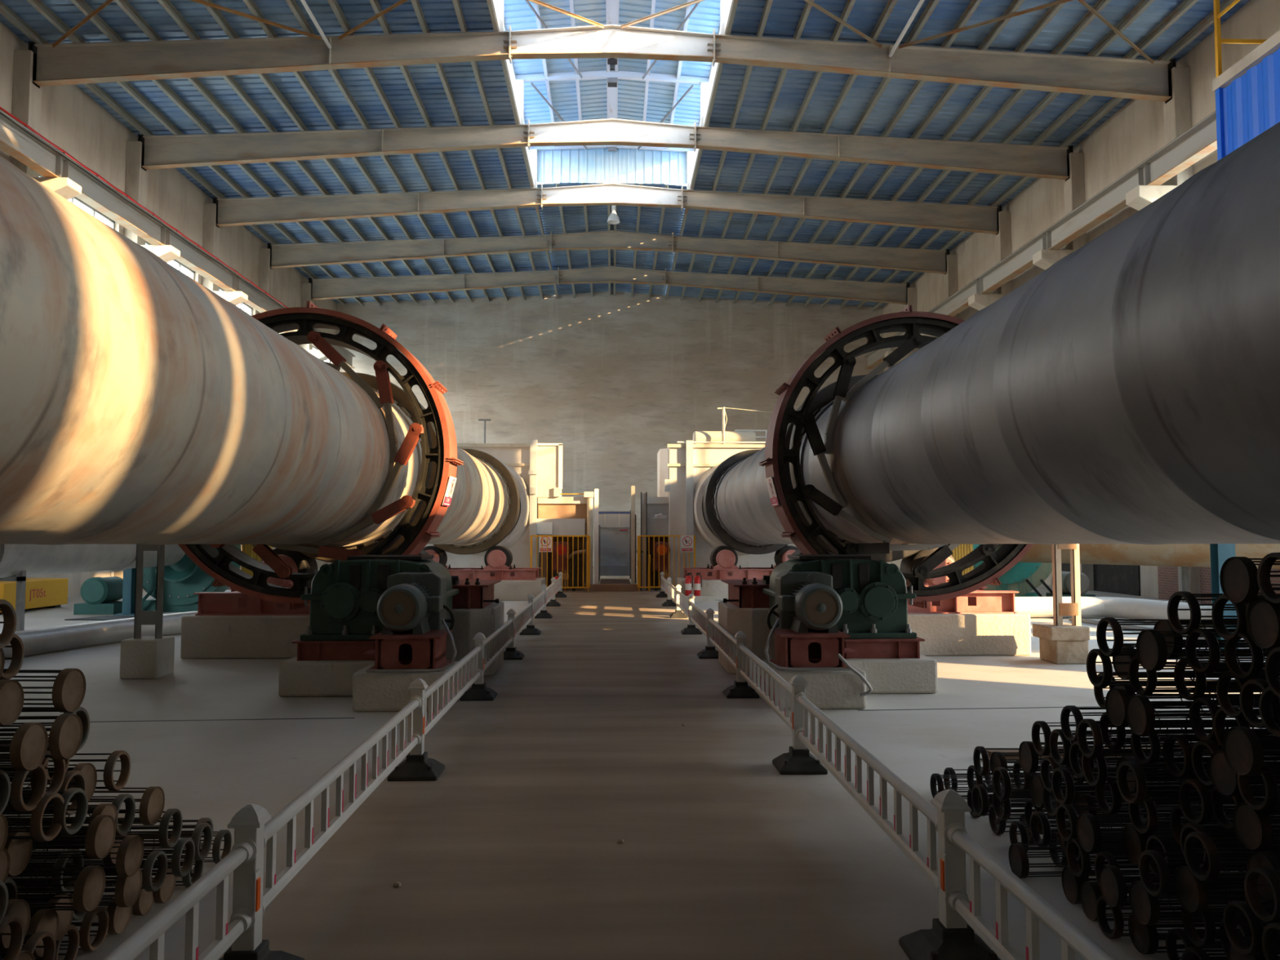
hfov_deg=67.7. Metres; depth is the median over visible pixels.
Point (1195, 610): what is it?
cage
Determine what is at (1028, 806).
cage
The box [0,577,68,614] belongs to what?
box
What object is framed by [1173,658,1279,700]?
cage
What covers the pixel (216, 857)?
cage
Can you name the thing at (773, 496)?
warning sign
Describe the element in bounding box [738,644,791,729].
guardrail
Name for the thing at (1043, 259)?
trim
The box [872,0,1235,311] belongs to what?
roof purlin
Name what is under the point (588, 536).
fence
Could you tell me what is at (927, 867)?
guardrail
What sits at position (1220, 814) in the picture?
cage
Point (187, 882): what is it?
cage
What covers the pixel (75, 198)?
window
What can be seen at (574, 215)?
ceiling
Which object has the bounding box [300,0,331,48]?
strut
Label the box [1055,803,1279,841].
cage
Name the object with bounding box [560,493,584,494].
bar
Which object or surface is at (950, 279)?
trim
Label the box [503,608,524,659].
post
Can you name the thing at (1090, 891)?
cage
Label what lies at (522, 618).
guardrail
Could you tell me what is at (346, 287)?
roof beam
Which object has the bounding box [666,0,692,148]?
skylight purlin
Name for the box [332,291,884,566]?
wall
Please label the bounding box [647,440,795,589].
hood
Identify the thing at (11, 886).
cage
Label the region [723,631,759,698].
post
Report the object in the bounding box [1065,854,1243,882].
cage
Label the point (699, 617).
guardrail
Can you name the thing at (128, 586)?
steel column
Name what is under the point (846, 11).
roof purlin
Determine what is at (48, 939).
cage
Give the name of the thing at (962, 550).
tall cabinet
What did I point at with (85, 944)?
cage
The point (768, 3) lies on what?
roof purlin
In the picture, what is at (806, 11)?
roof purlin
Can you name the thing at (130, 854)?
cage
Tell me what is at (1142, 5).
roof purlin
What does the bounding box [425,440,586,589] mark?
hood
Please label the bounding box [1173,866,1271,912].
cage
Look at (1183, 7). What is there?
roof purlin
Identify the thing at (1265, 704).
cage
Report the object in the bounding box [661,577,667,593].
guardrail
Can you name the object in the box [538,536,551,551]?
warning sign
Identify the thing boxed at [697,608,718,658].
post
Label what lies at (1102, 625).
cage
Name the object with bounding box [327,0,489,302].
roof purlin
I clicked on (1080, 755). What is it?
cage
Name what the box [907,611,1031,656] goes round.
plinth
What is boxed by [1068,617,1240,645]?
conduit
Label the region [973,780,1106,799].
cage
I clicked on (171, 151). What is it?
roof beam
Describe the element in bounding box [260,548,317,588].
roller
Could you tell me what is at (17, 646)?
cage
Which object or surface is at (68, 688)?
cage
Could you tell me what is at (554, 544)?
gas burner
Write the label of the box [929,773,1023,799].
cage
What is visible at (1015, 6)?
roof purlin
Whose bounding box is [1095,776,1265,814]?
cage
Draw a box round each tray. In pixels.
[607,0,617,64]
[608,82,617,118]
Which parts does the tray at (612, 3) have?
plate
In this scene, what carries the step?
on the floor
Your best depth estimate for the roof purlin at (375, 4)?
27.06 m
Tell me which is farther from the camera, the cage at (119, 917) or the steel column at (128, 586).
the steel column at (128, 586)
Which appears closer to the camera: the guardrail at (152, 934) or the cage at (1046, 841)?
the guardrail at (152, 934)
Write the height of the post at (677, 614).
0.655 m
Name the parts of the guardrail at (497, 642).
rail, rail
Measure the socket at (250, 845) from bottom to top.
0.090 m
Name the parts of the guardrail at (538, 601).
rail, rail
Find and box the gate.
[598,510,631,578]
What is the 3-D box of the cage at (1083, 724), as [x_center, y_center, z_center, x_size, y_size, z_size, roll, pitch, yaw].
[3.397,1.102,4.089,3.014,0.170,0.162,0,-3,-2]
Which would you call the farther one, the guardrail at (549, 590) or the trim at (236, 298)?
the trim at (236, 298)
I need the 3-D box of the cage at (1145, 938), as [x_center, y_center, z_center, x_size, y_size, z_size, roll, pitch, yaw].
[3.467,1.784,3.818,3.010,0.156,0.156,0,-3,-2]
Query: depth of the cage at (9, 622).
3.16 m
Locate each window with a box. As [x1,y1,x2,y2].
[39,173,115,229]
[145,240,194,279]
[218,287,252,315]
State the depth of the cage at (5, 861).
3.30 m
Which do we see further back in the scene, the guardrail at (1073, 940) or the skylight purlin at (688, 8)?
the skylight purlin at (688, 8)
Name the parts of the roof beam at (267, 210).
plate, splice plate, splice plate, plate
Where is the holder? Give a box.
[653,513,666,518]
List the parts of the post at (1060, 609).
leg, tie plate, tie plate, leg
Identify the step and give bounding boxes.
[584,577,638,591]
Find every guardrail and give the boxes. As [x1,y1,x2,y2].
[102,847,247,959]
[262,699,418,907]
[424,646,480,734]
[484,618,512,671]
[514,602,532,637]
[533,591,545,617]
[546,582,554,604]
[555,577,561,594]
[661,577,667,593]
[668,582,675,603]
[677,591,688,617]
[689,601,706,637]
[708,617,736,669]
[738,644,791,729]
[796,695,938,888]
[951,830,1115,959]
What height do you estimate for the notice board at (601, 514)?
0.500 m
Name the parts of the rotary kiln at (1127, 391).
tyre seat, spring plate, spring plate, tyre seat, spring plate, spring plate, spring plate, spring plate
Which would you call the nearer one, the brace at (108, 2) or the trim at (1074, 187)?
the brace at (108, 2)
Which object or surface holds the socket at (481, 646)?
attached to the post at (478, 691)
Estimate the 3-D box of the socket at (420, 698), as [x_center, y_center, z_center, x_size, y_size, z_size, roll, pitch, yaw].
[-1.525,1.516,6.497,0.090,0.090,0.050,0,-3,-2]
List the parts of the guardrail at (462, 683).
rail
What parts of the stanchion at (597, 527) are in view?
stanchion plate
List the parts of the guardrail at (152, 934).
rail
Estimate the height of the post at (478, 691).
0.655 m
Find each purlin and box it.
[0,0,347,306]
[26,0,364,306]
[70,0,382,305]
[113,0,399,305]
[156,0,417,304]
[203,0,435,303]
[242,0,453,302]
[284,0,471,302]
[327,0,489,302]
[368,0,507,301]
[410,0,525,300]
[452,0,543,299]
[486,0,558,298]
[503,20,530,151]
[533,3,557,146]
[555,183,575,297]
[568,0,582,120]
[582,182,593,297]
[605,0,609,118]
[607,205,610,295]
[613,205,617,295]
[614,0,619,119]
[631,183,642,297]
[642,0,656,121]
[648,185,667,298]
[665,0,738,299]
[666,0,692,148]
[680,0,773,300]
[693,26,719,153]
[697,0,814,301]
[715,0,856,302]
[733,0,897,303]
[751,0,939,304]
[768,0,982,305]
[786,0,1025,306]
[803,0,1066,306]
[821,0,1111,307]
[838,0,1155,308]
[856,0,1198,309]
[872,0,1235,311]
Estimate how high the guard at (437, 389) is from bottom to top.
4.433 m
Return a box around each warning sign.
[442,475,456,506]
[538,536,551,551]
[680,535,693,551]
[764,476,779,506]
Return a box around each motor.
[73,576,123,614]
[377,573,443,634]
[777,573,842,632]
[1045,571,1095,596]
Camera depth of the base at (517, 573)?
23.65 m
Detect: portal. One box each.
[496,0,728,34]
[513,68,711,126]
[528,145,695,190]
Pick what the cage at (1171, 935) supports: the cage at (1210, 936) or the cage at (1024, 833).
the cage at (1210, 936)
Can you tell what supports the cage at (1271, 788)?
on the cage at (1252, 828)
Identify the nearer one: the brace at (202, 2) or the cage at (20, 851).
the cage at (20, 851)
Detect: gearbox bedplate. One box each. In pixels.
[291,638,412,661]
[808,636,924,658]
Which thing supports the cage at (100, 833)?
on the cage at (89, 886)
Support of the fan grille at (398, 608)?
attached to the motor at (406, 606)
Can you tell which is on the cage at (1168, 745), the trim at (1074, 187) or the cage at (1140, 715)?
the cage at (1140, 715)
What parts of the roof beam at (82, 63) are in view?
plate, splice plate, splice plate, plate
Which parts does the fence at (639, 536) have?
post, panel, rail, rail, return rail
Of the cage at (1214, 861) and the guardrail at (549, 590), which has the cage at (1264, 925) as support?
the cage at (1214, 861)
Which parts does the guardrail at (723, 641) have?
rail, rail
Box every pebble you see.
[393,881,401,887]
[617,838,624,843]
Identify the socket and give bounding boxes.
[228,906,255,934]
[231,838,257,864]
[262,898,266,916]
[263,832,266,848]
[409,695,422,708]
[413,732,422,745]
[474,644,483,653]
[477,668,483,677]
[737,642,745,651]
[737,666,742,675]
[793,691,806,704]
[793,726,803,740]
[934,817,937,832]
[935,880,938,895]
[943,821,968,846]
[944,886,969,912]
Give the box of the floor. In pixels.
[0,566,1279,959]
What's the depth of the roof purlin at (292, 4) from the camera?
26.88 m
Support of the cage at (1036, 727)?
on the cage at (1044, 769)
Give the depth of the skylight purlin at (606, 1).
27.93 m
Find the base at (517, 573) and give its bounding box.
[446,567,541,580]
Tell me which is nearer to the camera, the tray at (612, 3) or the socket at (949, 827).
the socket at (949, 827)
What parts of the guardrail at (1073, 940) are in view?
rail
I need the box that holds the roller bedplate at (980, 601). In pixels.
[907,586,1018,613]
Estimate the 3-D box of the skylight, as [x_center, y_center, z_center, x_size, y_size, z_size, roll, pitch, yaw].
[-0.657,-12.393,22.895,6.700,0.380,21.750,0,-3,-2]
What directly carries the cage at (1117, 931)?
on the floor
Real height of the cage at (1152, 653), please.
0.171 m
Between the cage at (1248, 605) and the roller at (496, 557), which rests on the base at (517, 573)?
the roller at (496, 557)
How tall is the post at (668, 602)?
0.655 m
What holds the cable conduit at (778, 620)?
attached to the pedestal at (791, 646)
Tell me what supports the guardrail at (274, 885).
attached to the post at (417, 766)
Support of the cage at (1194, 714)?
on the cage at (1197, 758)
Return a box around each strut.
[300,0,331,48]
[888,0,924,57]
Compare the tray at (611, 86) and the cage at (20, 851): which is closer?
the cage at (20, 851)
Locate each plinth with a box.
[180,613,309,658]
[278,656,374,696]
[352,661,458,711]
[446,601,504,677]
[493,577,546,600]
[676,577,728,599]
[718,600,774,676]
[762,660,866,709]
[844,653,937,693]
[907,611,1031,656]
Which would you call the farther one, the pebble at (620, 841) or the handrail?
the handrail
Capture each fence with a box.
[529,535,590,591]
[637,535,695,591]
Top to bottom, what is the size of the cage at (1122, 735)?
0.165 m
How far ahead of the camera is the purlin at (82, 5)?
26.34 m
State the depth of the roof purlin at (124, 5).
26.36 m
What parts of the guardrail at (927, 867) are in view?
rail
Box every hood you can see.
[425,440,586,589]
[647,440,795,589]
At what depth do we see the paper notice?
27.61 m
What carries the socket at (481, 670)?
attached to the post at (478, 691)
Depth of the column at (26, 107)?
22.31 m
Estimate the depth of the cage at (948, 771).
6.02 m
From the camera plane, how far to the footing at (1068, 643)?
12.07 m
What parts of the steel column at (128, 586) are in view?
foot plate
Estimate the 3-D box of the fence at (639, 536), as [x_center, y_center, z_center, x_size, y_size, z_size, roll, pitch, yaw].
[0.748,2.374,27.154,1.650,1.600,0.320,0,-3,-2]
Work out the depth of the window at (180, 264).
31.39 m
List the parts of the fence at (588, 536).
return rail, post, rail, rail, post, panel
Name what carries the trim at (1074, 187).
attached to the wall at (1135, 132)
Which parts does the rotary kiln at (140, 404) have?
spring plate, spring plate, spring plate, spring plate, tyre seat, spring plate, spring plate, tyre seat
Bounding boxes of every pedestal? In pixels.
[362,630,452,672]
[451,575,501,608]
[720,575,770,608]
[769,628,857,667]
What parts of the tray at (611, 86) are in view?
plate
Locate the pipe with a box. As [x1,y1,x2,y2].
[0,610,197,657]
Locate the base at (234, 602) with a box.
[193,587,310,615]
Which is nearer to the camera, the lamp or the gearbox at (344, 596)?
the gearbox at (344, 596)
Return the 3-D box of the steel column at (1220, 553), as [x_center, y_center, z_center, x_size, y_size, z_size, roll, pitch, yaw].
[8.061,1.091,13.204,0.400,2.600,0.400,0,-3,-2]
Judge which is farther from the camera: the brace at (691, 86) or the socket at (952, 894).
the brace at (691, 86)
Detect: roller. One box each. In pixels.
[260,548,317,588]
[386,548,432,559]
[422,545,450,568]
[480,545,515,569]
[706,545,741,568]
[770,545,798,568]
[788,548,832,559]
[900,547,955,586]
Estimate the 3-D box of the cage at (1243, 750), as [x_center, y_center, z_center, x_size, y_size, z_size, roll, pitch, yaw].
[3.475,0.897,3.201,3.010,0.156,0.156,0,-3,-2]
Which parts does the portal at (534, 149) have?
post, ridge plate, post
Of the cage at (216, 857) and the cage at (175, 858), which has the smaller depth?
the cage at (175, 858)
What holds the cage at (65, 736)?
on the cage at (17, 781)
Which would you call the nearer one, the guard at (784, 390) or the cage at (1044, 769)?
the cage at (1044, 769)
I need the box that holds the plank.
[986,747,1163,759]
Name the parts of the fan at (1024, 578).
plate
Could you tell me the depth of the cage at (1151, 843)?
3.77 m
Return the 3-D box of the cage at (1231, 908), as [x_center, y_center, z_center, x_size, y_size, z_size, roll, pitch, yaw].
[3.461,1.466,3.152,3.013,0.161,0.161,0,-3,-1]
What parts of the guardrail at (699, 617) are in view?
rail, rail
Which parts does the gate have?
rail, gate kick plate, gate post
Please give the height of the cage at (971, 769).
0.161 m
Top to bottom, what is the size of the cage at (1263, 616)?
0.172 m
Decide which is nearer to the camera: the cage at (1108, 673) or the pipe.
the cage at (1108, 673)
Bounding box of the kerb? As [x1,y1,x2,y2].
[684,595,714,601]
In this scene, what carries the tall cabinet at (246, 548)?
on the floor
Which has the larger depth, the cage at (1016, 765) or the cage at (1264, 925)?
the cage at (1016, 765)
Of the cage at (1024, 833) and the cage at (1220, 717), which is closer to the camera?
the cage at (1220, 717)
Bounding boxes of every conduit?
[366,618,457,672]
[764,617,852,671]
[836,653,872,696]
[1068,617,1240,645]
[1080,618,1153,629]
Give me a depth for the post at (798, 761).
6.66 m
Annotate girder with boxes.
[0,109,355,368]
[863,111,1217,368]
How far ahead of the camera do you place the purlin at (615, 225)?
42.23 m
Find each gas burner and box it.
[552,541,586,591]
[636,541,670,591]
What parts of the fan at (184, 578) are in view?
plate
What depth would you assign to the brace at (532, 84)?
29.66 m
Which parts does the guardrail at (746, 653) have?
rail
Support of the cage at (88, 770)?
on the cage at (129, 801)
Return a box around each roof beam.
[28,24,1176,103]
[137,118,1073,180]
[213,182,1001,234]
[266,230,949,274]
[308,266,910,305]
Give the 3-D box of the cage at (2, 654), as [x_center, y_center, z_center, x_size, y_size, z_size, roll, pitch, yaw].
[-3.671,0.617,3.129,3.011,0.166,0.156,0,-3,-2]
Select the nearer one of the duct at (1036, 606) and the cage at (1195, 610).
the cage at (1195, 610)
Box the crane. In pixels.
[1212,0,1279,160]
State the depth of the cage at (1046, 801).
4.61 m
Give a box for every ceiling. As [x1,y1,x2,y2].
[0,0,555,302]
[537,182,687,295]
[668,0,1250,306]
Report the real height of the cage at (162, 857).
0.161 m
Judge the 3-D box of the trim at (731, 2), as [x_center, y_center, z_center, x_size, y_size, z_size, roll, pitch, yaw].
[2.082,-10.917,22.868,0.080,0.340,21.300,0,-3,-2]
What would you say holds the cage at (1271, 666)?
on the cage
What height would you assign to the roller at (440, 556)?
0.660 m
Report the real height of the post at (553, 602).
0.655 m
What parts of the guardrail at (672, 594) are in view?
rail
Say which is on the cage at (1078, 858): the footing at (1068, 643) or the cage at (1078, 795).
the cage at (1078, 795)
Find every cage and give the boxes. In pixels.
[0,599,16,648]
[0,634,24,679]
[0,648,4,677]
[0,679,24,724]
[0,706,89,751]
[0,713,83,759]
[0,722,48,770]
[0,743,69,784]
[0,750,130,791]
[0,751,66,795]
[0,763,47,811]
[0,768,10,814]
[0,813,8,853]
[0,848,10,883]
[0,880,8,924]
[0,898,30,951]
[0,908,59,957]
[0,915,24,959]
[0,931,56,959]
[0,950,35,959]
[1,787,88,835]
[3,668,85,712]
[3,770,86,815]
[4,792,64,841]
[4,829,32,876]
[4,878,17,900]
[5,803,117,844]
[6,848,84,894]
[7,814,115,858]
[7,853,203,887]
[8,763,97,802]
[8,824,128,863]
[10,865,105,911]
[12,808,182,848]
[13,880,87,920]
[15,850,167,891]
[17,868,142,907]
[17,876,155,915]
[18,794,135,835]
[21,835,143,876]
[21,894,73,941]
[22,924,79,959]
[29,822,212,860]
[29,896,133,934]
[30,906,109,951]
[31,837,195,876]
[32,841,204,876]
[34,817,213,852]
[36,829,231,863]
[66,786,164,825]
[102,865,176,903]
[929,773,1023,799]
[943,767,1012,792]
[966,764,1116,794]
[967,789,1035,817]
[971,784,1261,816]
[973,746,1182,775]
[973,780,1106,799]
[984,760,1040,787]
[988,795,1068,824]
[988,804,1126,834]
[990,751,1064,781]
[991,773,1279,803]
[992,767,1212,799]
[992,787,1279,820]
[1008,821,1172,853]
[1008,843,1222,878]
[1013,760,1199,789]
[1018,741,1205,773]
[1019,814,1103,844]
[1024,798,1174,832]
[1029,774,1199,807]
[1030,811,1229,846]
[1031,720,1186,755]
[1040,756,1279,792]
[1042,781,1211,817]
[1048,728,1266,764]
[1048,832,1133,867]
[1051,767,1279,804]
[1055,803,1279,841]
[1057,821,1162,854]
[1060,705,1210,742]
[1061,866,1244,904]
[1063,826,1246,864]
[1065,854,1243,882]
[1066,753,1206,782]
[1066,837,1279,877]
[1069,741,1271,778]
[1073,793,1274,825]
[1075,813,1279,852]
[1076,718,1279,758]
[1080,880,1244,920]
[1081,747,1276,786]
[1086,648,1279,687]
[1093,673,1266,709]
[1094,851,1279,890]
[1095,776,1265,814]
[1095,895,1261,938]
[1096,617,1272,656]
[1098,865,1265,907]
[1099,711,1235,749]
[1105,688,1261,726]
[1111,683,1260,712]
[1112,644,1262,679]
[1115,755,1279,794]
[1116,760,1279,804]
[1121,824,1279,865]
[1125,694,1259,735]
[1128,654,1279,695]
[1128,792,1265,834]
[1128,880,1272,924]
[1128,911,1271,954]
[1130,726,1279,764]
[1136,629,1279,671]
[1137,786,1279,823]
[1138,849,1279,896]
[1145,835,1279,878]
[1153,619,1271,657]
[1162,734,1279,777]
[1165,928,1279,959]
[1167,591,1279,635]
[1169,804,1279,847]
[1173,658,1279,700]
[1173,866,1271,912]
[1178,778,1279,824]
[1179,823,1279,870]
[1181,901,1279,946]
[1183,831,1279,881]
[1185,628,1279,673]
[1188,697,1279,741]
[1191,740,1279,786]
[1208,750,1279,795]
[1211,594,1265,639]
[1211,784,1279,829]
[1213,706,1279,748]
[1216,671,1279,717]
[1219,556,1279,603]
[1219,915,1279,957]
[1222,726,1279,775]
[1222,901,1279,955]
[1223,631,1279,679]
[1232,802,1279,850]
[1237,763,1279,810]
[1239,679,1279,728]
[1244,866,1279,922]
[1244,894,1274,928]
[1245,591,1279,619]
[1246,600,1279,648]
[1246,851,1279,902]
[1257,552,1279,604]
[1258,686,1279,737]
[1261,922,1279,959]
[1264,646,1279,697]
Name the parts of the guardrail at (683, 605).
rail, rail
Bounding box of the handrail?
[677,429,767,443]
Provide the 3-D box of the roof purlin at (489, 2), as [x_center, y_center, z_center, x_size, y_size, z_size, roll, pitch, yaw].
[-3.395,-10.911,21.253,0.103,0.200,55.400,0,-3,-2]
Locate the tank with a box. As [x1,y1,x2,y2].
[693,431,755,444]
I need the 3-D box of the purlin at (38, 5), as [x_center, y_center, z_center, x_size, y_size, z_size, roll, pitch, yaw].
[-13.260,-10.485,20.936,0.103,0.200,55.400,0,-3,-2]
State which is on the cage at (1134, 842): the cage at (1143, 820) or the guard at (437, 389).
the cage at (1143, 820)
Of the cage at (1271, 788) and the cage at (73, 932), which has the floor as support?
the cage at (73, 932)
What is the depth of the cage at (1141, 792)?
3.79 m
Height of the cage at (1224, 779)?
0.155 m
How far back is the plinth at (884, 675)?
9.84 m
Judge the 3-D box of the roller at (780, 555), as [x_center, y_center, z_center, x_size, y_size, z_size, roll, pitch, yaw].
[3.808,2.011,24.449,0.782,0.660,1.140,0,-3,-2]
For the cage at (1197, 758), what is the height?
0.171 m
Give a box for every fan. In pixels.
[142,544,241,612]
[973,543,1053,596]
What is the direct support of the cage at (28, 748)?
on the cage at (5, 784)
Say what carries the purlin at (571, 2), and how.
attached to the portal at (500, 3)
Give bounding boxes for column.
[9,49,41,177]
[113,568,135,615]
[201,203,220,291]
[257,248,273,313]
[583,491,594,583]
[1209,543,1238,648]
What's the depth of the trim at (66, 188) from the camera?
22.15 m
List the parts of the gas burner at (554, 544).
burner, fan casing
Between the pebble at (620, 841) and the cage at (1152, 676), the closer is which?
the cage at (1152, 676)
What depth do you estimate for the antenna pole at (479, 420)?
27.79 m
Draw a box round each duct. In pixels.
[0,544,185,631]
[1014,596,1212,628]
[1017,543,1279,602]
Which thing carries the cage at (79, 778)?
on the cage at (100, 833)
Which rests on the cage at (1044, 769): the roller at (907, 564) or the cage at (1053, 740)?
the cage at (1053, 740)
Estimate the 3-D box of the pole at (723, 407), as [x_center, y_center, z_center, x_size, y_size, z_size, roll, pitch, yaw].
[2.421,-1.564,28.015,0.292,1.160,0.080,0,-3,-2]
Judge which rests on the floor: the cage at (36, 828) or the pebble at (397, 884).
the pebble at (397, 884)
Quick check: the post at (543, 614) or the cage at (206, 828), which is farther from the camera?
the post at (543, 614)
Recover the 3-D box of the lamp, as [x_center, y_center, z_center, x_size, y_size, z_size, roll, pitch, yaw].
[-0.958,-9.854,34.592,0.460,1.050,0.460,0,-3,-2]
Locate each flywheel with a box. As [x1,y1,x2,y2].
[443,604,454,635]
[766,603,778,634]
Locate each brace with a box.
[51,0,113,48]
[190,0,320,39]
[337,0,408,39]
[524,0,582,79]
[527,0,603,28]
[530,82,586,149]
[620,0,705,28]
[637,84,693,150]
[642,2,699,79]
[804,0,882,48]
[898,0,1072,48]
[1077,0,1154,64]
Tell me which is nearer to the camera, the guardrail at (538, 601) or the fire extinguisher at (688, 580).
the guardrail at (538, 601)
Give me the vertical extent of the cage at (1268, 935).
0.170 m
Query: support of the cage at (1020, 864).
on the floor
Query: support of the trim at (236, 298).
attached to the girder at (15, 141)
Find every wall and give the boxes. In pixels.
[0,22,336,597]
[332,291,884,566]
[528,147,695,184]
[883,0,1279,598]
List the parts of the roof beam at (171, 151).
plate, splice plate, splice plate, plate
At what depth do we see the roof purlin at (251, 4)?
26.84 m
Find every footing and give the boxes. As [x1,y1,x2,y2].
[120,635,174,679]
[1032,623,1089,664]
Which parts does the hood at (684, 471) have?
chamber rail, access panel, corner post, frame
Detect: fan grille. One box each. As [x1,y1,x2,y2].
[381,591,416,626]
[804,590,838,625]
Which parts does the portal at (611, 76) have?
post, ridge plate, post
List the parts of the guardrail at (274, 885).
rail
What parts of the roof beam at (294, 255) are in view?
plate, splice plate, splice plate, plate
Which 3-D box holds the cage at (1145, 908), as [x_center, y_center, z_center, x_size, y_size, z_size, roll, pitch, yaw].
[3.421,1.625,3.724,3.010,0.156,0.156,0,-3,-2]
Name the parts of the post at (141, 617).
leg, tie plate, tie plate, leg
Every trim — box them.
[32,177,81,199]
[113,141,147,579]
[140,244,180,262]
[213,290,248,305]
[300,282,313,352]
[309,349,328,360]
[491,0,534,186]
[689,0,733,188]
[884,351,909,364]
[905,287,917,355]
[943,254,958,318]
[968,293,1001,311]
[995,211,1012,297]
[1032,249,1074,270]
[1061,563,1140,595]
[1063,152,1093,591]
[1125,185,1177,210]
[1157,565,1279,606]
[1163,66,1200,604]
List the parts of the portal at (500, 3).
post, post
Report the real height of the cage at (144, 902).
0.156 m
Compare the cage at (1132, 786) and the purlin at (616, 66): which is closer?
the cage at (1132, 786)
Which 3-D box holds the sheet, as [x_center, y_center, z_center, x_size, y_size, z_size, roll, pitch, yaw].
[-10.357,2.681,18.530,1.200,0.020,0.900,0,-3,-2]
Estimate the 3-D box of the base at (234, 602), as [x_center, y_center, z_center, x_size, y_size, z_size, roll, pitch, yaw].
[-4.101,1.693,13.411,3.720,0.300,1.320,0,-3,-2]
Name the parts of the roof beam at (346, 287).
plate, splice plate, splice plate, plate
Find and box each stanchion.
[594,488,599,583]
[631,485,636,583]
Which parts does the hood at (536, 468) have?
hood casing, frame, corner post, access panel, chamber rail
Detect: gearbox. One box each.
[300,555,458,640]
[762,554,916,639]
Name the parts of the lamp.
lamp shade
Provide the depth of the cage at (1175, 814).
3.74 m
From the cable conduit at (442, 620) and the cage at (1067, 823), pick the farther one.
the cable conduit at (442, 620)
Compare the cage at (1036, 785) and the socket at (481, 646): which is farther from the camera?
the socket at (481, 646)
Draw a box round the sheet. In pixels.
[64,615,134,620]
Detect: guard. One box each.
[178,300,463,609]
[758,305,1034,608]
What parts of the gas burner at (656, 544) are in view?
burner, fan casing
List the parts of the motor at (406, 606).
motor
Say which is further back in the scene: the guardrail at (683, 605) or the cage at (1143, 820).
the guardrail at (683, 605)
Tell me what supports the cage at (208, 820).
on the cage at (187, 882)
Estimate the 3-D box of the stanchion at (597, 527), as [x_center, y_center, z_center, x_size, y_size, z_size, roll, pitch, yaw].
[-1.293,1.804,29.059,0.140,2.950,2.720,0,-3,-2]
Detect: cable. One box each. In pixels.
[0,106,288,307]
[0,112,314,329]
[724,407,772,413]
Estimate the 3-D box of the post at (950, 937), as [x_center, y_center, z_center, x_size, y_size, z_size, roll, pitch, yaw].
[1.209,1.532,3.697,0.330,0.655,0.330,0,-3,-2]
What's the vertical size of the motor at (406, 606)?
0.565 m
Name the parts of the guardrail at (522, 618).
rail, rail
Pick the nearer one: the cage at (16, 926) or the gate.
the cage at (16, 926)
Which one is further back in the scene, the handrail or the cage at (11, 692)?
the handrail
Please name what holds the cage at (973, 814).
on the floor
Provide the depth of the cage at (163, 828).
4.12 m
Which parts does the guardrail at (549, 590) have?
rail, rail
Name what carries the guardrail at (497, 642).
attached to the post at (478, 691)
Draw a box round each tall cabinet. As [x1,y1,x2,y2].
[241,544,272,576]
[951,543,973,575]
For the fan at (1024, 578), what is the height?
2.770 m
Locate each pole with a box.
[478,418,490,443]
[717,406,727,444]
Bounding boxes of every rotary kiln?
[0,155,519,596]
[702,121,1279,595]
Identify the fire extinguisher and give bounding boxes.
[684,573,693,595]
[693,573,702,595]
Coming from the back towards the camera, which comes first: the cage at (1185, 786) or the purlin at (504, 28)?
the purlin at (504, 28)
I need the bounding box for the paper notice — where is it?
[537,522,552,533]
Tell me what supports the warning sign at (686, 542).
attached to the fence at (639, 536)
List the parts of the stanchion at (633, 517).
stanchion plate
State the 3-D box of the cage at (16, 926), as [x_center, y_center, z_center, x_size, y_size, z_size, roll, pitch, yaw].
[-3.485,1.454,2.949,3.014,0.162,0.161,0,-3,-2]
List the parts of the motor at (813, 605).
motor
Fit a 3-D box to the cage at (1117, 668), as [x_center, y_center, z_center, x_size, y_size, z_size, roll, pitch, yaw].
[3.632,0.803,4.284,3.011,0.161,0.156,0,-3,-2]
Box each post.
[133,544,164,638]
[218,803,304,959]
[386,678,444,781]
[459,632,497,701]
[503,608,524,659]
[519,594,541,635]
[534,584,552,618]
[546,577,560,606]
[555,571,567,597]
[640,492,647,591]
[655,571,667,597]
[662,577,676,606]
[669,583,687,617]
[680,593,702,634]
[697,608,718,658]
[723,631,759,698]
[772,674,827,774]
[898,789,999,959]
[1051,543,1081,626]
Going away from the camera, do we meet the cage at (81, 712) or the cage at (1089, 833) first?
the cage at (81, 712)
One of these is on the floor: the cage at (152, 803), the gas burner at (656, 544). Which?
the gas burner at (656, 544)
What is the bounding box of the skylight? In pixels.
[503,0,719,126]
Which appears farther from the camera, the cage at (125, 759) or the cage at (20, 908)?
the cage at (125, 759)
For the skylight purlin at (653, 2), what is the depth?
28.25 m
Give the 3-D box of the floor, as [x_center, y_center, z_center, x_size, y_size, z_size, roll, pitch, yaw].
[-0.614,2.955,20.558,28.800,0.300,56.200,0,-3,-2]
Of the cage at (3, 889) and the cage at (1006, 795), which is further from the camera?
the cage at (1006, 795)
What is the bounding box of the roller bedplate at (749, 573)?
[681,567,773,579]
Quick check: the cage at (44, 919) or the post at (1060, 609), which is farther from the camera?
the post at (1060, 609)
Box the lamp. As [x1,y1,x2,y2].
[607,204,619,224]

